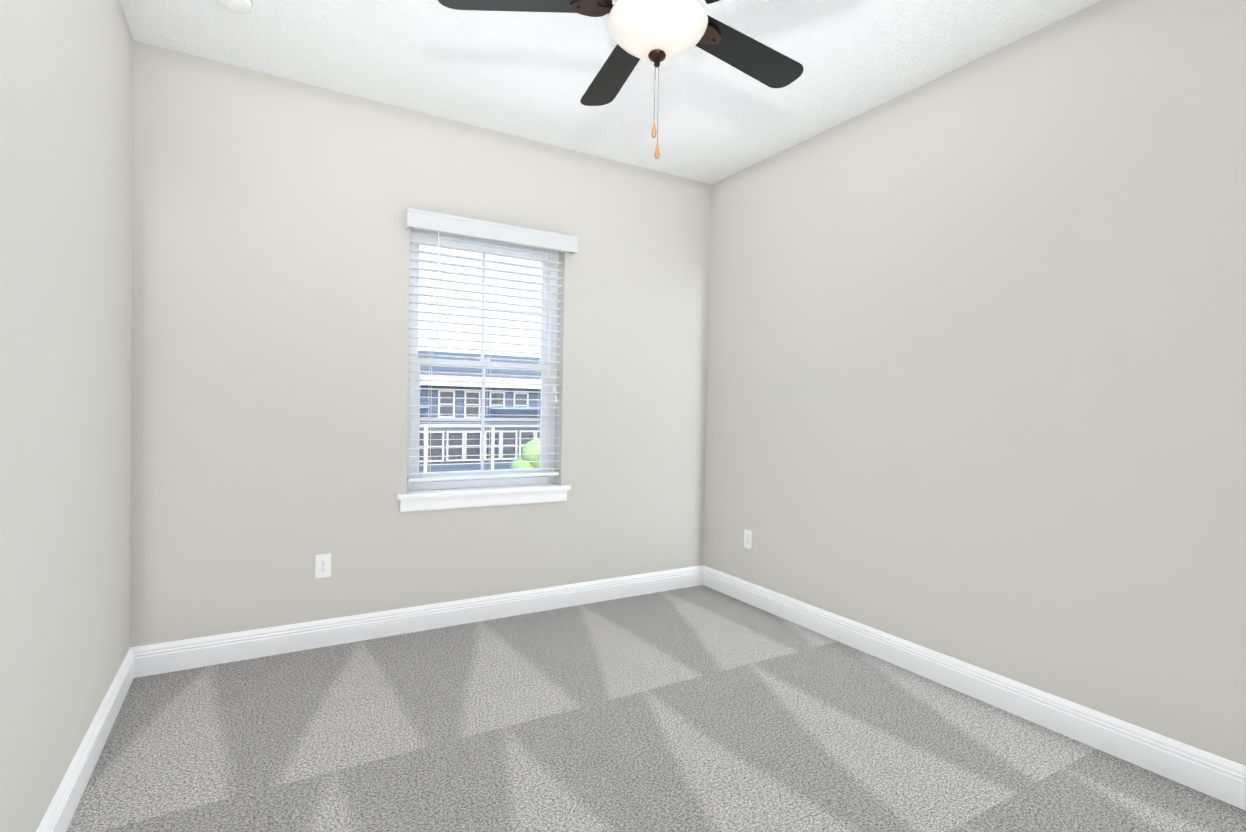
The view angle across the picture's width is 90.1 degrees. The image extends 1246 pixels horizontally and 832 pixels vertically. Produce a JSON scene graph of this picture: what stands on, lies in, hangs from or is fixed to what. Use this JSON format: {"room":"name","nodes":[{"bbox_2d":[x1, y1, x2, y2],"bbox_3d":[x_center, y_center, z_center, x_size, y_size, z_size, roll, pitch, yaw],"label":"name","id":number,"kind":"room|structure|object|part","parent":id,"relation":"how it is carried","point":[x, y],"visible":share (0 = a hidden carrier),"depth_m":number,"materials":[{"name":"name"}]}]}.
{"room":"empty bedroom","nodes":[
{"label":"empty bedroom","id":0,"kind":"room"},
{"bbox_2d":[0,0,132,831],"bbox_3d":[-1.155,-0.189,0.929,0.120,2.740,4.388,1,1,-31],"label":"wall","id":1,"kind":"structure","parent":0,"point":[66,133],"depth_m":1.71,"materials":[{"name":"grey paint"}]},
{"bbox_2d":[36,648,133,831],"bbox_3d":[-1.100,1.117,0.950,0.016,0.131,4.068,1,1,-31],"label":"baseboard","id":2,"kind":"structure","parent":1,"relation":"attached to","point":[60,811],"depth_m":1.96,"materials":[{"name":"white paint"}]},
{"bbox_2d":[130,40,710,646],"bbox_3d":[-0.821,-0.225,3.557,3.127,2.740,0.200,1,1,-31],"label":"wall","id":3,"kind":"structure","parent":0,"point":[270,298],"depth_m":3.10,"materials":[{"name":"grey paint"}]},
{"bbox_2d":[315,554,330,577],"bbox_3d":[-1.482,0.741,3.072,0.070,0.115,0.008,1,1,-31],"label":"outlet","id":4,"kind":"object","parent":3,"relation":"attached to","point":[322,565],"visible":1,"depth_m":3.07,"materials":[{"name":"white plastic"}]},
{"bbox_2d":[130,565,702,677],"bbox_3d":[-0.790,1.082,3.485,3.127,0.131,0.016,1,1,-31],"label":"baseboard","id":5,"kind":"structure","parent":3,"relation":"attached to","point":[164,657],"depth_m":3.22,"materials":[{"name":"white paint"}]},
{"bbox_2d":[407,227,557,490],"bbox_3d":[-0.810,-0.308,3.602,0.890,1.435,0.090,1,1,-31],"label":"window","id":6,"kind":"structure","parent":3,"relation":"in","point":[548,422],"depth_m":3.59,"materials":[{"name":"white plastic"}]},
{"bbox_2d":[419,254,540,356],"bbox_3d":[-0.814,-0.628,3.614,0.730,0.635,0.008,1,1,-31],"label":"window grille","id":7,"kind":"object","parent":6,"relation":"attached to","point":[483,255],"depth_m":3.61,"materials":[{"name":"white plastic"}]},
{"bbox_2d":[420,368,540,469],"bbox_3d":[-0.810,0.020,3.597,0.720,0.590,0.008,1,1,-31],"label":"window grille","id":8,"kind":"object","parent":6,"relation":"attached to","point":[482,419],"depth_m":3.59,"materials":[{"name":"white plastic"}]},
{"bbox_2d":[404,208,577,481],"bbox_3d":[-0.726,-0.354,3.480,0.970,1.412,0.136,1,1,-31],"label":"window blinds","id":9,"kind":"object","parent":6,"relation":"attached to","point":[433,222],"visible":0.96,"depth_m":3.46,"materials":[{"name":"white plastic"}]},
{"bbox_3d":[-0.770,0.342,3.521,0.870,0.018,0.050,1,1,-31],"label":"rail","id":10,"kind":"part","parent":9,"relation":"part of","materials":[{"name":"white plastic"}]},
{"bbox_2d":[397,484,570,511],"bbox_3d":[-0.771,0.459,3.524,0.990,0.095,0.130,1,1,-31],"label":"window sill","id":11,"kind":"structure","parent":3,"relation":"attached to","point":[423,500],"depth_m":3.46,"materials":[{"name":"white paint"}]},
{"bbox_2d":[120,0,1100,183],"bbox_3d":[0.269,-1.596,1.732,3.367,0.100,4.388,1,1,-31],"label":"ceiling","id":12,"kind":"structure","parent":0,"point":[530,75],"depth_m":2.75,"materials":[{"name":"white paint"}]},
{"bbox_2d":[216,0,253,10],"bbox_3d":[-1.465,-1.567,2.330,0.136,0.041,0.136,1,1,-31],"label":"smoke detector","id":13,"kind":"object","parent":12,"relation":"attached to","point":[241,5],"visible":1,"depth_m":2.34,"materials":[{"name":"white plastic"}]},
{"bbox_2d":[438,0,803,158],"bbox_3d":[0.122,-1.169,1.933,1.264,0.765,1.276,1,1,-31],"label":"ceiling fan","id":14,"kind":"object","parent":12,"relation":"hanging from","point":[656,32],"visible":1,"depth_m":1.91,"materials":[{"name":"black wood"}]},
{"bbox_3d":[0.115,-1.309,1.911,0.503,0.485,0.507,1,1,-31],"label":"motor","id":15,"kind":"part","parent":14,"relation":"part of","materials":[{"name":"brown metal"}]},
{"bbox_3d":[0.101,-0.927,1.901,0.025,0.282,0.022,1,1,-31],"label":"pull chain","id":16,"kind":"part","parent":14,"relation":"part of","materials":[{"name":"grey metal"}]},
{"bbox_3d":[0.105,-1.165,1.897,0.304,0.120,0.304,1,1,-31],"label":"globe","id":17,"kind":"part","parent":14,"relation":"part of","materials":[{"name":"white glass"}]},
{"bbox_2d":[66,585,1245,831],"bbox_3d":[0.217,1.243,1.777,3.367,0.100,4.388,1,1,-31],"label":"floor","id":18,"kind":"structure","parent":0,"point":[698,709],"depth_m":2.23,"materials":[{"name":"carpet"}]},
{"bbox_2d":[703,0,1245,765],"bbox_3d":[1.641,-0.164,2.579,0.120,2.740,4.388,1,1,-31],"label":"wall","id":19,"kind":"structure","parent":0,"point":[977,368],"depth_m":2.51,"materials":[{"name":"grey paint"}]},
{"bbox_2d":[744,529,751,548],"bbox_3d":[0.783,0.771,3.894,0.008,0.115,0.070,1,1,-31],"label":"outlet","id":20,"kind":"object","parent":19,"relation":"attached to","point":[748,539],"visible":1,"depth_m":3.89,"materials":[{"name":"white plastic"}]},
{"bbox_2d":[703,565,1245,810],"bbox_3d":[1.579,1.140,2.531,0.016,0.131,4.068,1,1,-31],"label":"baseboard","id":21,"kind":"structure","parent":19,"relation":"attached to","point":[1213,775],"depth_m":2.48,"materials":[{"name":"white paint"}]},
{"label":"outside","id":22,"kind":"structure","parent":0,"visible":0},
{"bbox_3d":[-8.128,3.801,32.472,100.000,0.100,55.832,1,1,-31],"label":"ground","id":23,"kind":"structure","parent":22,"visible":0},
{"bbox_2d":[418,350,540,490],"bbox_3d":[-2.473,0.795,24.836,46.070,6.362,3.135,1,1,-31],"label":"building","id":24,"kind":"structure","parent":23,"relation":"on","point":[470,431],"depth_m":22.20,"materials":[{"name":"grey"}]},
{"bbox_2d":[510,439,539,485],"bbox_3d":[-2.729,2.407,20.423,12.669,3.271,2.446,1,1,-31],"label":"tree","id":25,"kind":"object","parent":23,"relation":"on","point":[528,454],"depth_m":20.30,"materials":[{"name":"green plant"}]}
]}

